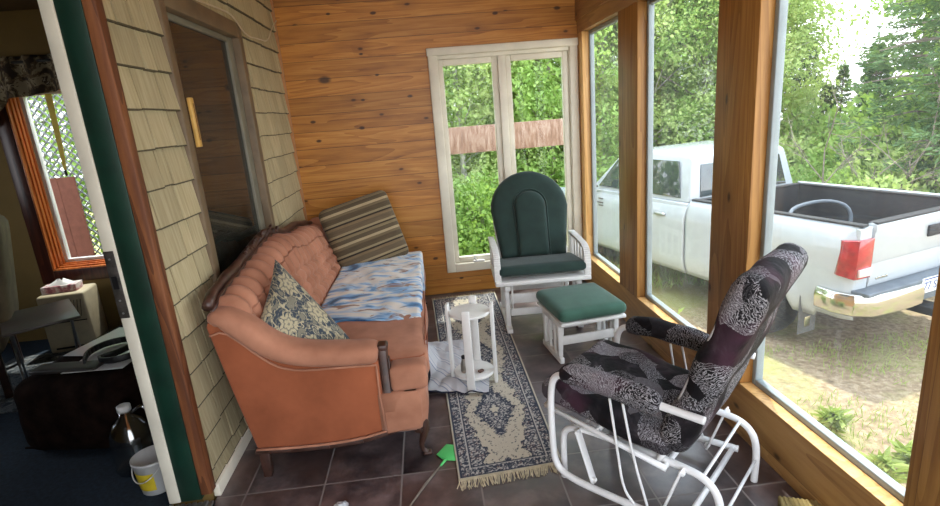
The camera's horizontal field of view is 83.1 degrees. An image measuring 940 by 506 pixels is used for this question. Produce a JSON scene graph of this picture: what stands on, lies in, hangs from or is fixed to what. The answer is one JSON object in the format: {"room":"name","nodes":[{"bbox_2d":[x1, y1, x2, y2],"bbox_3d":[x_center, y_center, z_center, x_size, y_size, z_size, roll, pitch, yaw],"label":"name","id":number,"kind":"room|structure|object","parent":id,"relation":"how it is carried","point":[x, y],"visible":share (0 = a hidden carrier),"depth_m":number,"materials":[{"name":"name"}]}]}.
{"room":"sunroom","nodes":[
{"label":"sunroom","id":0,"kind":"room"},
{"bbox_2d":[0,0,38,10],"bbox_3d":[-3.096,-1.297,1.945,3.200,0.100,3.980,-6,15,-4],"label":"ceiling","id":1,"kind":"structure","parent":0,"point":[5,5],"depth_m":3.60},
{"bbox_2d":[0,9,121,342],"bbox_3d":[-3.102,-0.496,4.128,3.080,2.550,0.160,-6,15,-4],"label":"wall","id":2,"kind":"structure","parent":0,"point":[22,32],"depth_m":4.07,"materials":[{"name":"paint"}]},
{"bbox_2d":[0,53,59,109],"bbox_3d":[-2.885,-1.186,3.810,1.702,0.474,0.079,-6,15,-4],"label":"valance","id":3,"kind":"object","parent":2,"relation":"attached to","point":[24,75],"visible":0.32,"depth_m":3.77,"materials":[{"name":"fabric"}]},
{"bbox_2d":[44,93,67,175],"bbox_3d":[-3.048,-0.870,3.925,0.057,0.596,0.016,-6,15,-4],"label":"ribbon","id":4,"kind":"object","parent":3,"relation":"hanging from","point":[49,100],"visible":1,"depth_m":3.91,"materials":[{"name":"fabric"}]},
{"bbox_2d":[0,89,108,283],"bbox_3d":[-2.897,-0.588,4.098,1.100,1.590,0.150,-6,15,-4],"label":"window","id":5,"kind":"structure","parent":2,"relation":"in","point":[13,138],"depth_m":4.07,"materials":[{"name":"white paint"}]},
{"bbox_2d":[0,339,171,505],"bbox_3d":[-2.834,1.171,2.579,3.080,0.118,3.700,-6,15,-4],"label":"floor","id":6,"kind":"structure","parent":0,"point":[28,477],"depth_m":2.52,"materials":[{"name":"blue carpet"}]},
{"bbox_2d":[0,351,70,413],"bbox_3d":[-2.848,0.843,3.582,1.050,0.008,0.900,-6,15,-4],"label":"floor mat","id":7,"kind":"object","parent":6,"relation":"on","point":[7,405],"visible":0.02,"depth_m":3.75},
{"bbox_2d":[0,215,24,397],"bbox_3d":[-3.269,0.358,3.373,0.700,1.111,0.700,-14,18,-33],"label":"recliner armchair","id":8,"kind":"object","parent":7,"relation":"on","point":[9,303],"visible":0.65,"depth_m":3.35,"materials":[{"name":"beige fabric"}]},
{"bbox_2d":[0,299,80,379],"bbox_3d":[-2.744,0.630,3.454,0.380,0.483,0.540,-17,19,-40],"label":"folding tray table","id":9,"kind":"object","parent":7,"relation":"on","point":[32,318],"visible":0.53,"depth_m":3.35,"materials":[{"name":"grey laminate"}]},
{"bbox_2d":[0,299,80,337],"bbox_3d":[-2.763,0.406,3.395,0.380,0.018,0.540,-17,19,-40],"label":"tray","id":10,"kind":"object","parent":9,"relation":"on","point":[32,318],"depth_m":3.33,"materials":[{"name":"grey laminate"}]},
{"bbox_2d":[36,283,108,352],"bbox_3d":[-3.040,0.497,4.074,0.310,0.451,0.266,-8,15,-12],"label":"space heater","id":11,"kind":"object","parent":6,"relation":"on","point":[92,324],"visible":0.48,"depth_m":3.98,"materials":[{"name":"beige plastic"}]},
{"bbox_2d":[40,278,82,294],"bbox_3d":[-3.080,0.247,3.999,0.230,0.116,0.120,-8,15,-12],"label":"tissue box","id":12,"kind":"object","parent":11,"relation":"on","point":[64,285],"visible":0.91,"depth_m":3.96,"materials":[{"name":"white cardboard"}]},
{"bbox_2d":[56,344,83,349],"bbox_3d":[-2.998,0.709,3.999,0.210,0.015,0.003,-8,15,-12],"label":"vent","id":13,"kind":"object","parent":11,"relation":"attached to","point":[63,346],"depth_m":3.99,"materials":[{"name":"metal"}]},
{"bbox_2d":[13,325,150,449],"bbox_3d":[-1.941,0.712,3.009,0.635,0.428,0.875,-4,15,4],"label":"plush hassock","id":14,"kind":"object","parent":6,"relation":"on","point":[58,411],"visible":0.44,"depth_m":2.60,"materials":[{"name":"fabric"}]},
{"bbox_2d":[29,360,102,374],"bbox_3d":[-2.013,0.573,2.656,0.340,0.022,0.100,-4,15,3],"label":"tablet case","id":15,"kind":"object","parent":14,"relation":"on","point":[48,368],"visible":0.96,"depth_m":2.63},
{"bbox_2d":[63,327,124,355],"bbox_3d":[-1.991,0.493,2.980,0.300,0.002,0.380,-2,15,10],"label":"paper sheet","id":16,"kind":"object","parent":14,"relation":"on","point":[119,332],"visible":0.36,"depth_m":2.99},
{"bbox_2d":[61,342,131,373],"bbox_3d":[-1.864,0.531,2.784,0.300,0.002,0.380,-5,15,-1],"label":"paper sheet","id":17,"kind":"object","parent":14,"relation":"on","point":[119,365],"visible":0.36,"depth_m":2.72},
{"bbox_2d":[82,336,130,363],"bbox_3d":[-1.880,0.514,2.772,0.243,0.036,0.308,-15,18,-34],"label":"belt","id":18,"kind":"object","parent":17,"relation":"on","point":[110,357],"visible":0.69,"depth_m":2.74,"materials":[{"name":"leather"}]},
{"bbox_2d":[129,445,165,495],"bbox_3d":[-1.396,0.966,2.350,0.170,0.162,0.172,0,15,18],"label":"plastic bucket","id":19,"kind":"object","parent":6,"relation":"on","point":[145,466],"visible":0.73,"depth_m":2.30,"materials":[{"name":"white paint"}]},
{"bbox_2d":[102,0,304,505],"bbox_3d":[-1.241,-0.131,1.511,0.199,2.880,5.600,-6,15,-4],"label":"wall","id":20,"kind":"structure","parent":0,"point":[135,30],"depth_m":2.24,"materials":[{"name":"beige wood"}]},
{"bbox_2d":[37,0,215,505],"bbox_3d":[-1.239,-0.153,1.419,0.205,2.770,1.034,-6,15,-4],"label":"door","id":21,"kind":"structure","parent":20,"relation":"in","point":[77,31],"depth_m":1.93,"materials":[{"name":"green paint"}]},
{"bbox_2d":[153,0,275,291],"bbox_3d":[-1.363,-0.499,2.833,0.202,1.500,1.053,-6,15,-4],"label":"window","id":22,"kind":"structure","parent":20,"relation":"in","point":[204,48],"depth_m":2.78,"materials":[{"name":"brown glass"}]},
{"bbox_2d":[186,97,202,146],"bbox_3d":[-1.228,-0.582,2.366,0.020,0.215,0.034,-6,15,-4],"label":"thermometer","id":23,"kind":"object","parent":22,"relation":"attached to","point":[190,102],"visible":1,"depth_m":2.35,"materials":[{"name":"yellow wood"}]},
{"bbox_2d":[214,427,251,495],"bbox_3d":[-1.189,0.724,3.410,0.028,0.062,2.362,-6,15,-4],"label":"baseboard","id":24,"kind":"structure","parent":20,"relation":"attached to","point":[227,472],"depth_m":2.42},
{"bbox_2d":[273,0,582,295],"bbox_3d":[-0.297,-0.947,4.363,2.628,2.900,0.140,-6,15,-4],"label":"wall","id":25,"kind":"structure","parent":0,"point":[356,72],"depth_m":4.16,"materials":[{"name":"brown wood"}]},
{"bbox_2d":[270,0,307,220],"bbox_3d":[-1.407,-0.905,4.188,0.034,2.718,0.021,-6,15,-4],"label":"trim","id":26,"kind":"structure","parent":25,"relation":"attached to","point":[271,1],"depth_m":4.12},
{"bbox_2d":[426,38,582,272],"bbox_3d":[0.323,-0.771,4.405,1.200,1.822,0.175,-6,15,-4],"label":"window","id":27,"kind":"structure","parent":25,"relation":"in","point":[500,60],"depth_m":4.30,"materials":[{"name":"white wood"}]},
{"bbox_2d":[215,280,802,505],"bbox_3d":[0.164,1.091,1.952,2.428,0.120,5.600,-6,15,-4],"label":"floor","id":28,"kind":"structure","parent":0,"point":[390,470],"depth_m":2.29,"materials":[{"name":"tile"}]},
{"bbox_2d":[201,217,431,476],"bbox_3d":[-0.722,0.244,3.286,0.902,0.977,2.190,-6,15,-4],"label":"sofa","id":29,"kind":"object","parent":28,"relation":"on","point":[292,393],"visible":0.69,"depth_m":2.32,"materials":[{"name":"orange fabric"}]},
{"bbox_2d":[260,260,349,339],"bbox_3d":[-0.748,0.260,2.443,0.375,0.422,0.340,-6,15,-4],"label":"cushion","id":30,"kind":"object","parent":29,"relation":"on","point":[289,309],"visible":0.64,"depth_m":2.38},
{"bbox_2d":[319,190,408,268],"bbox_3d":[-0.799,-0.146,4.019,0.615,0.604,0.246,-11,16,-22],"label":"striped cushion","id":31,"kind":"object","parent":29,"relation":"on","point":[366,228],"visible":0.8,"depth_m":3.95,"materials":[{"name":"fabric"}]},
{"bbox_2d":[321,251,424,322],"bbox_3d":[-0.597,0.285,3.495,0.601,0.239,1.450,-6,15,-4],"label":"blanket","id":32,"kind":"object","parent":29,"relation":"on","point":[389,289],"visible":0.78,"depth_m":3.29,"materials":[{"name":"fabric"}]},
{"bbox_2d":[337,293,429,371],"bbox_3d":[-0.519,0.425,2.849,0.590,0.162,0.960,-6,15,-4],"label":"seat cushion","id":33,"kind":"object","parent":29,"relation":"on","point":[407,338],"depth_m":2.63,"materials":[{"name":"fabric"}]},
{"bbox_2d":[409,444,455,505],"bbox_3d":[-0.145,0.964,2.271,0.110,0.016,0.478,0,15,17],"label":"fly swatter","id":34,"kind":"object","parent":28,"relation":"on","point":[447,452],"visible":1,"depth_m":2.40,"materials":[{"name":"green plastic"}]},
{"bbox_2d":[431,291,560,490],"bbox_3d":[0.080,0.652,3.389,0.550,0.010,2.457,-6,15,-5],"label":"runner rug","id":35,"kind":"object","parent":28,"relation":"on","point":[503,430],"visible":0.66,"depth_m":2.68,"materials":[{"name":"beige fabric"}]},
{"bbox_2d":[428,338,488,394],"bbox_3d":[-0.097,0.614,3.223,0.376,0.176,0.770,-6,15,-4],"label":"towel","id":36,"kind":"object","parent":35,"relation":"on","point":[440,380],"visible":0.56,"depth_m":3.13,"materials":[{"name":"white fabric"}]},
{"bbox_2d":[444,295,497,392],"bbox_3d":[0.011,0.508,2.996,0.232,0.478,0.232,-17,19,-38],"label":"plant stand","id":37,"kind":"object","parent":35,"relation":"on","point":[469,314],"visible":0.97,"depth_m":2.96,"materials":[{"name":"white paint"}]},
{"bbox_2d":[449,303,488,319],"bbox_3d":[-0.004,0.326,2.948,0.232,0.016,0.232,-6,15,-4],"label":"shelf","id":38,"kind":"object","parent":37,"relation":"attached to","point":[476,311],"depth_m":2.93,"materials":[{"name":"white paint"}]},
{"bbox_2d":[454,360,493,380],"bbox_3d":[0.024,0.673,3.039,0.232,0.016,0.232,-6,15,-4],"label":"shelf","id":39,"kind":"object","parent":37,"relation":"attached to","point":[488,368],"depth_m":3.01,"materials":[{"name":"white paint"}]},
{"bbox_2d":[488,171,590,333],"bbox_3d":[0.471,-0.050,3.882,0.656,1.033,0.725,-5,15,-1],"label":"glider chair","id":40,"kind":"object","parent":28,"relation":"on","point":[529,208],"visible":0.97,"depth_m":3.90,"materials":[{"name":"fabric"}]},
{"bbox_2d":[491,171,566,258],"bbox_3d":[0.449,-0.293,3.995,0.570,0.618,0.325,-5,15,-1],"label":"cushion","id":41,"kind":"object","parent":40,"relation":"on","point":[529,208],"depth_m":3.93,"materials":[{"name":"fabric"}]},
{"bbox_2d":[499,252,585,276],"bbox_3d":[0.484,0.078,3.779,0.600,0.122,0.458,-5,15,-1],"label":"seat cushion","id":42,"kind":"object","parent":40,"relation":"on","point":[512,264],"depth_m":3.60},
{"bbox_2d":[536,282,625,363],"bbox_3d":[0.688,0.430,3.328,0.428,0.374,0.454,-7,15,-11],"label":"ottoman","id":43,"kind":"object","parent":28,"relation":"on","point":[562,307],"visible":0.96,"depth_m":3.20,"materials":[{"name":"fabric"}]},
{"bbox_2d":[536,282,625,322],"bbox_3d":[0.678,0.299,3.293,0.425,0.102,0.454,-7,15,-11],"label":"cushion","id":44,"kind":"object","parent":43,"relation":"on","point":[590,302],"depth_m":3.15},
{"bbox_2d":[542,243,808,505],"bbox_3d":[0.741,0.450,2.033,0.812,0.985,0.622,9,20,42],"label":"glider chair","id":45,"kind":"object","parent":28,"relation":"on","point":[648,401],"visible":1,"depth_m":1.88,"materials":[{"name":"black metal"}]},
{"bbox_2d":[542,339,689,454],"bbox_3d":[0.649,0.551,2.154,0.538,0.170,0.539,9,20,42],"label":"seat cushion","id":46,"kind":"object","parent":45,"relation":"on","point":[654,432],"depth_m":2.05,"materials":[{"name":"fabric"}]},
{"bbox_2d":[660,243,808,452],"bbox_3d":[0.909,0.320,1.829,0.322,0.658,0.530,9,20,42],"label":"cushion","id":47,"kind":"object","parent":45,"relation":"on","point":[748,310],"depth_m":1.64,"materials":[{"name":"fabric"}]},
{"bbox_2d":[778,496,819,505],"bbox_3d":[1.180,0.943,1.869,0.130,0.048,0.172,0,15,17],"label":"wood block","id":48,"kind":"object","parent":28,"relation":"on","point":[782,501],"visible":1,"depth_m":1.93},
{"bbox_2d":[86,165,934,488],"bbox_3d":[6.827,-1.956,15.666,44.000,0.084,46.000,-6,15,-4],"label":"ground","id":49,"kind":"structure","parent":0,"point":[797,378],"depth_m":5.15,"materials":[{"name":"soil"}]},
{"bbox_2d":[28,95,96,237],"bbox_3d":[-7.486,-2.259,8.251,3.798,6.782,4.719,-7,15,-9],"label":"broadleaf tree","id":50,"kind":"object","parent":49,"relation":"on","point":[32,100],"visible":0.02,"depth_m":8.45,"materials":[{"name":"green plant"}]},
{"bbox_2d":[27,94,102,254],"bbox_3d":[-3.673,-0.021,5.259,2.206,3.150,0.050,-6,15,-4],"label":"lattice screen","id":51,"kind":"object","parent":49,"relation":"on","point":[55,95],"visible":0.02,"depth_m":4.99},
{"bbox_2d":[27,94,102,252],"bbox_3d":[-5.407,-2.798,8.875,4.719,7.191,3.798,-15,18,-34],"label":"broadleaf tree","id":52,"kind":"object","parent":49,"relation":"on","point":[56,98],"visible":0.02,"depth_m":7.87,"materials":[{"name":"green plant"}]},
{"bbox_2d":[50,177,94,257],"bbox_3d":[-3.804,0.411,5.293,0.300,2.320,0.025,-6,15,-4],"label":"board panel","id":53,"kind":"object","parent":49,"relation":"on","point":[65,190],"visible":0.25,"depth_m":5.09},
{"bbox_2d":[443,65,491,179],"bbox_3d":[-1.373,-3.237,10.668,3.453,6.475,4.290,9,20,42],"label":"broadleaf tree","id":54,"kind":"object","parent":49,"relation":"on","point":[446,81],"visible":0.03,"depth_m":10.38,"materials":[{"name":"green plant"}]},
{"bbox_2d":[453,174,491,255],"bbox_3d":[-0.683,-0.678,9.500,2.281,1.906,2.295,-15,18,-36],"label":"bush","id":55,"kind":"object","parent":49,"relation":"on","point":[457,180],"visible":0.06,"depth_m":9.11,"materials":[{"name":"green plant"}]},
{"bbox_2d":[454,167,498,255],"bbox_3d":[0.276,-0.637,9.345,2.106,1.749,2.094,10,20,43],"label":"bush","id":56,"kind":"object","parent":49,"relation":"on","point":[486,207],"visible":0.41,"depth_m":8.92,"materials":[{"name":"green plant"}]},
{"bbox_2d":[446,60,547,184],"bbox_3d":[0.498,-4.203,12.533,4.505,7.118,3.626,8,19,39],"label":"broadleaf tree","id":57,"kind":"object","parent":49,"relation":"on","point":[487,122],"visible":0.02,"depth_m":11.94,"materials":[{"name":"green plant"}]},
{"bbox_2d":[443,60,551,206],"bbox_3d":[-0.481,-3.790,10.544,3.458,7.469,3.400,-17,19,-39],"label":"broadleaf tree","id":58,"kind":"object","parent":49,"relation":"on","point":[485,111],"visible":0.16,"depth_m":10.18,"materials":[{"name":"green plant"}]},
{"bbox_2d":[446,58,562,187],"bbox_3d":[0.855,-3.571,11.096,3.075,6.551,3.654,8,20,41],"label":"broadleaf tree","id":59,"kind":"object","parent":49,"relation":"on","point":[472,106],"visible":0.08,"depth_m":10.65,"materials":[{"name":"green plant"}]},
{"bbox_2d":[448,119,563,154],"bbox_3d":[0.410,-0.369,6.730,1.970,2.475,0.100,-6,15,-4],"label":"fence","id":60,"kind":"object","parent":49,"relation":"on","point":[540,133],"visible":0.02,"depth_m":6.42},
{"bbox_2d":[458,25,618,187],"bbox_3d":[1.375,-3.590,10.558,3.280,6.790,4.076,-16,19,-37],"label":"broadleaf tree","id":61,"kind":"object","parent":49,"relation":"on","point":[540,93],"visible":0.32,"depth_m":9.88,"materials":[{"name":"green plant"}]},
{"bbox_2d":[556,152,616,250],"bbox_3d":[2.355,-1.095,10.219,2.235,1.868,2.249,-11,16,-23],"label":"bush","id":62,"kind":"object","parent":49,"relation":"on","point":[602,171],"visible":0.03,"depth_m":9.93,"materials":[{"name":"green plant"}]},
{"bbox_2d":[514,20,659,170],"bbox_3d":[2.591,-4.605,12.100,3.561,7.803,4.231,5,17,31],"label":"broadleaf tree","id":63,"kind":"object","parent":49,"relation":"on","point":[607,34],"visible":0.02,"depth_m":11.41,"materials":[{"name":"green plant"}]},
{"bbox_2d":[542,23,669,166],"bbox_3d":[2.992,-4.512,11.390,3.458,7.900,3.400,-5,15,-2],"label":"broadleaf tree","id":64,"kind":"object","parent":49,"relation":"on","point":[609,80],"visible":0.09,"depth_m":11.18,"materials":[{"name":"green plant"}]},
{"bbox_2d":[554,1,715,172],"bbox_3d":[3.585,-4.463,12.570,4.719,7.117,3.798,-6,15,-4],"label":"broadleaf tree","id":65,"kind":"object","parent":49,"relation":"on","point":[683,84],"visible":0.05,"depth_m":11.64,"materials":[{"name":"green plant"}]},
{"bbox_2d":[598,246,708,289],"bbox_3d":[0.694,0.232,8.925,5.747,0.292,3.658,-6,15,-4],"label":"meadow grass","id":66,"kind":"structure","parent":49,"relation":"on","point":[665,275],"depth_m":7.83,"materials":[{"name":"green plant"}]},
{"bbox_2d":[595,0,717,167],"bbox_3d":[4.092,-4.186,11.471,3.846,7.056,3.237,-12,16,-26],"label":"broadleaf tree","id":67,"kind":"object","parent":49,"relation":"on","point":[665,17],"visible":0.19,"depth_m":10.78,"materials":[{"name":"green plant"}]},
{"bbox_2d":[614,0,718,138],"bbox_3d":[4.980,-4.869,12.214,3.803,7.858,3.740,-8,15,-11],"label":"broadleaf tree","id":68,"kind":"object","parent":49,"relation":"on","point":[712,69],"visible":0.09,"depth_m":11.33,"materials":[{"name":"green plant"}]},
{"bbox_2d":[653,123,689,146],"bbox_3d":[4.393,-2.020,12.365,2.704,2.259,2.721,1,16,20],"label":"bush","id":69,"kind":"object","parent":49,"relation":"on","point":[659,139],"visible":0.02,"depth_m":11.85,"materials":[{"name":"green plant"}]},
{"bbox_2d":[608,0,811,143],"bbox_3d":[4.864,-3.758,11.222,4.290,6.214,3.453,-7,15,-7],"label":"broadleaf tree","id":70,"kind":"object","parent":49,"relation":"on","point":[693,29],"visible":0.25,"depth_m":10.74,"materials":[{"name":"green plant"}]},
{"bbox_2d":[669,0,828,136],"bbox_3d":[6.304,-4.871,12.539,3.561,7.502,4.231,1,16,22],"label":"broadleaf tree","id":71,"kind":"object","parent":49,"relation":"on","point":[789,104],"visible":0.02,"depth_m":11.69,"materials":[{"name":"green plant"}]},
{"bbox_2d":[560,140,939,334],"bbox_3d":[3.344,-0.550,7.569,2.547,1.940,5.938,-10,16,-20],"label":"pickup truck","id":72,"kind":"object","parent":49,"relation":"on","point":[872,252],"visible":0.51,"depth_m":5.50,"materials":[{"name":"white paint"}]},
{"bbox_2d":[834,237,874,280],"bbox_3d":[3.468,0.052,4.766,0.280,0.370,0.145,1,16,20],"label":"tail lamp","id":73,"kind":"object","parent":72,"relation":"attached to","point":[853,256],"depth_m":4.75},
{"bbox_2d":[673,0,852,155],"bbox_3d":[5.812,-4.363,10.255,3.458,7.743,3.400,2,16,22],"label":"broadleaf tree","id":74,"kind":"object","parent":49,"relation":"on","point":[796,9],"visible":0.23,"depth_m":10.27,"materials":[{"name":"green plant"}]},
{"bbox_2d":[708,0,867,136],"bbox_3d":[6.963,-4.501,11.655,3.846,7.122,3.237,-11,16,-22],"label":"broadleaf tree","id":75,"kind":"object","parent":49,"relation":"on","point":[808,93],"visible":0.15,"depth_m":11.07,"materials":[{"name":"green plant"}]},
{"bbox_2d":[779,134,829,182],"bbox_3d":[5.981,-1.303,9.962,2.543,1.830,2.599,-4,15,3],"label":"bush","id":76,"kind":"object","parent":49,"relation":"on","point":[791,153],"visible":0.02,"depth_m":9.59,"materials":[{"name":"green plant"}]},
{"bbox_2d":[784,41,827,123],"bbox_3d":[9.162,-3.808,14.380,1.943,3.973,2.040,4,17,29],"label":"spruce tree","id":77,"kind":"object","parent":49,"relation":"on","point":[815,57],"visible":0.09,"depth_m":14.04,"materials":[{"name":"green plant"}]},
{"bbox_2d":[789,163,826,182],"bbox_3d":[5.397,-0.768,8.826,1.746,1.450,1.735,7,18,37],"label":"bush","id":78,"kind":"object","parent":49,"relation":"on","point":[792,170],"visible":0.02,"depth_m":8.62,"materials":[{"name":"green plant"}]},
{"bbox_2d":[779,98,853,166],"bbox_3d":[6.968,-1.926,10.886,2.912,2.433,2.930,6,18,36],"label":"bush","id":79,"kind":"object","parent":49,"relation":"on","point":[794,111],"visible":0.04,"depth_m":10.48,"materials":[{"name":"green plant"}]},
{"bbox_2d":[816,82,838,123],"bbox_3d":[7.943,-2.442,11.932,1.365,2.746,1.266,-1,15,15],"label":"spruce tree","id":80,"kind":"object","parent":49,"relation":"on","point":[826,100],"visible":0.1,"depth_m":11.61,"materials":[{"name":"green plant"}]},
{"bbox_2d":[810,403,855,441],"bbox_3d":[2.781,1.296,4.059,0.307,0.283,0.280,-8,15,-14],"label":"plant","id":81,"kind":"object","parent":49,"relation":"on","point":[834,420],"visible":0.89,"depth_m":4.02,"materials":[{"name":"green plant"}]},
{"bbox_2d":[830,64,853,118],"bbox_3d":[10.367,-3.681,14.885,1.502,3.278,1.393,-10,16,-21],"label":"spruce tree","id":82,"kind":"object","parent":49,"relation":"on","point":[845,72],"visible":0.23,"depth_m":14.57,"materials":[{"name":"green plant"}]},
{"bbox_2d":[792,118,896,180],"bbox_3d":[6.501,-1.200,8.927,2.496,2.086,2.511,3,17,28],"label":"bush","id":83,"kind":"object","parent":49,"relation":"on","point":[830,156],"visible":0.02,"depth_m":8.76,"materials":[{"name":"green plant"}]},
{"bbox_2d":[817,165,872,185],"bbox_3d":[5.776,-0.618,8.117,1.749,1.461,1.759,-16,18,-36],"label":"bush","id":84,"kind":"object","parent":49,"relation":"on","point":[833,178],"visible":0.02,"depth_m":7.99,"materials":[{"name":"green plant"}]},
{"bbox_2d":[764,325,928,455],"bbox_3d":[3.324,1.418,3.779,3.802,0.140,3.730,-6,15,-4],"label":"grass","id":85,"kind":"structure","parent":49,"relation":"on","point":[844,347],"depth_m":4.92,"materials":[{"name":"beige plant"}]},
{"bbox_2d":[789,84,918,167],"bbox_3d":[7.329,-1.727,9.687,3.120,2.607,3.139,-15,18,-34],"label":"bush","id":86,"kind":"object","parent":49,"relation":"on","point":[856,99],"visible":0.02,"depth_m":9.58,"materials":[{"name":"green plant"}]},
{"bbox_2d":[780,59,939,191],"bbox_3d":[6.073,-1.425,6.980,4.001,3.537,2.540,10,20,43],"label":"dead branches","id":87,"kind":"object","parent":49,"relation":"on","point":[909,174],"visible":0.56,"depth_m":7.20,"materials":[{"name":"wood"}]},
{"bbox_2d":[849,37,895,128],"bbox_3d":[7.603,-2.275,10.070,1.520,3.447,1.638,5,18,34],"label":"spruce tree","id":88,"kind":"object","parent":49,"relation":"on","point":[884,71],"visible":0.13,"depth_m":9.75,"materials":[{"name":"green plant"}]},
{"bbox_2d":[815,136,939,190],"bbox_3d":[6.393,-0.847,8.100,2.599,1.830,2.543,-9,15,-16],"label":"bush","id":89,"kind":"object","parent":49,"relation":"on","point":[884,146],"visible":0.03,"depth_m":7.97,"materials":[{"name":"green plant"}]},
{"bbox_2d":[831,108,925,171],"bbox_3d":[7.362,-1.354,8.932,3.130,2.252,3.198,-8,15,-14],"label":"bush","id":90,"kind":"object","parent":49,"relation":"on","point":[865,118],"visible":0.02,"depth_m":8.94,"materials":[{"name":"green plant"}]},
{"bbox_2d":[822,0,939,179],"bbox_3d":[6.825,-3.427,7.477,3.291,7.207,3.454,2,16,23],"label":"spruce tree","id":91,"kind":"object","parent":49,"relation":"on","point":[910,64],"visible":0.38,"depth_m":7.85,"materials":[{"name":"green plant"}]},
{"bbox_2d":[858,445,908,485],"bbox_3d":[2.688,1.428,3.482,0.343,0.292,0.265,-1,15,15],"label":"plant","id":92,"kind":"object","parent":49,"relation":"on","point":[884,462],"visible":0.44,"depth_m":3.43,"materials":[{"name":"green plant"}]},
{"bbox_2d":[843,173,928,192],"bbox_3d":[5.588,-0.382,7.294,2.062,1.452,2.018,-9,15,-18],"label":"bush","id":93,"kind":"object","parent":49,"relation":"on","point":[868,181],"visible":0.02,"depth_m":7.05,"materials":[{"name":"green plant"}]},
{"bbox_2d":[835,81,939,188],"bbox_3d":[7.354,-1.417,8.174,3.328,2.781,3.349,5,17,32],"label":"bush","id":94,"kind":"object","parent":49,"relation":"on","point":[890,127],"visible":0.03,"depth_m":8.15,"materials":[{"name":"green plant"}]},
{"bbox_2d":[842,0,939,146],"bbox_3d":[8.045,-3.552,8.115,3.453,6.916,4.290,-11,16,-21],"label":"broadleaf tree","id":95,"kind":"object","parent":49,"relation":"on","point":[875,8],"visible":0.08,"depth_m":9.05,"materials":[{"name":"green plant"}]},
{"bbox_2d":[844,141,939,191],"bbox_3d":[6.505,-0.711,7.548,2.543,1.830,2.599,-1,15,14],"label":"bush","id":96,"kind":"object","parent":49,"relation":"on","point":[892,152],"visible":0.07,"depth_m":7.32,"materials":[{"name":"green plant"}]},
{"bbox_2d":[852,0,938,119],"bbox_3d":[10.084,-4.297,11.762,3.290,6.169,3.134,3,16,27],"label":"broadleaf tree","id":97,"kind":"object","parent":49,"relation":"on","point":[891,13],"visible":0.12,"depth_m":11.72,"materials":[{"name":"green plant"}]},
{"bbox_2d":[887,438,912,475],"bbox_3d":[3.021,1.390,3.650,0.278,0.228,0.309,-1,15,14],"label":"plant","id":98,"kind":"object","parent":49,"relation":"on","point":[903,453],"visible":0.48,"depth_m":3.63,"materials":[{"name":"green plant"}]},
{"bbox_2d":[861,98,939,192],"bbox_3d":[7.253,-1.182,7.638,3.139,2.607,3.120,9,20,42],"label":"bush","id":99,"kind":"object","parent":49,"relation":"on","point":[916,124],"visible":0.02,"depth_m":7.66,"materials":[{"name":"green plant"}]},
{"bbox_2d":[881,4,939,193],"bbox_3d":[6.604,-2.200,6.599,2.533,5.285,2.730,-1,15,13],"label":"spruce tree","id":100,"kind":"object","parent":49,"relation":"on","point":[931,100],"visible":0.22,"depth_m":7.03,"materials":[{"name":"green plant"}]},
{"bbox_2d":[575,0,900,505],"bbox_3d":[1.231,0.133,1.856,0.114,3.950,5.700,-6,15,-4],"label":"wall","id":101,"kind":"structure","parent":0,"point":[806,469],"depth_m":2.18,"materials":[{"name":"brown wood"}]},
{"bbox_2d":[577,31,592,254],"bbox_3d":[0.968,-0.860,4.368,0.088,1.797,0.114,-6,15,-4],"label":"trim","id":102,"kind":"structure","parent":101,"relation":"attached to","point":[583,36],"depth_m":4.30,"materials":[{"name":"brown wood"}]},
{"bbox_2d":[589,16,619,275],"bbox_3d":[1.035,-0.752,3.938,0.035,1.796,0.778,-6,15,-4],"label":"window","id":103,"kind":"structure","parent":101,"relation":"in","point":[596,254],"depth_m":4.24,"materials":[{"name":"grey plastic"}]},
{"bbox_2d":[591,255,619,282],"bbox_3d":[1.061,0.117,4.163,0.053,0.003,0.776,-6,15,-4],"label":"trim","id":104,"kind":"structure","parent":101,"relation":"attached to","point":[598,262],"depth_m":4.13,"materials":[{"name":"brown wood"}]},
{"bbox_2d":[618,1,646,297],"bbox_3d":[1.056,-0.615,3.408,0.088,1.797,0.315,-6,15,-4],"label":"wooden post","id":105,"kind":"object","parent":101,"relation":"attached to","point":[632,20],"depth_m":3.33,"materials":[{"name":"brown wood"}]},
{"bbox_2d":[638,297,677,323],"bbox_3d":[1.161,0.398,3.062,0.053,0.003,0.868,-6,15,-4],"label":"trim","id":106,"kind":"structure","parent":101,"relation":"attached to","point":[648,303],"depth_m":3.25,"materials":[{"name":"brown wood"}]},
{"bbox_2d":[645,0,696,328],"bbox_3d":[1.136,-0.471,2.837,0.035,1.796,0.870,-6,15,-4],"label":"trim","id":107,"kind":"structure","parent":101,"relation":"in","point":[650,3],"depth_m":3.20,"materials":[{"name":"grey plastic"}]},
{"bbox_2d":[707,0,775,382],"bbox_3d":[1.159,-0.325,2.273,0.088,1.797,0.292,-6,15,-4],"label":"wooden post","id":108,"kind":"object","parent":101,"relation":"attached to","point":[745,27],"depth_m":2.19,"materials":[{"name":"brown wood"}]},
{"bbox_2d":[740,382,902,505],"bbox_3d":[1.262,0.679,1.963,0.053,0.003,0.817,-6,15,-4],"label":"trim","id":109,"kind":"structure","parent":101,"relation":"attached to","point":[853,471],"depth_m":1.88,"materials":[{"name":"brown wood"}]},
{"bbox_2d":[752,0,905,502],"bbox_3d":[1.236,-0.190,1.738,0.035,1.796,0.819,-6,15,-4],"label":"window","id":110,"kind":"structure","parent":101,"relation":"in","point":[893,487],"depth_m":2.04,"materials":[{"name":"grey plastic"}]},
{"bbox_2d":[903,267,939,505],"bbox_3d":[1.260,-0.044,1.174,0.088,1.797,0.345,-6,15,-4],"label":"wooden post","id":111,"kind":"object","parent":101,"relation":"attached to","point":[923,479],"depth_m":1.44,"materials":[{"name":"brown wood"}]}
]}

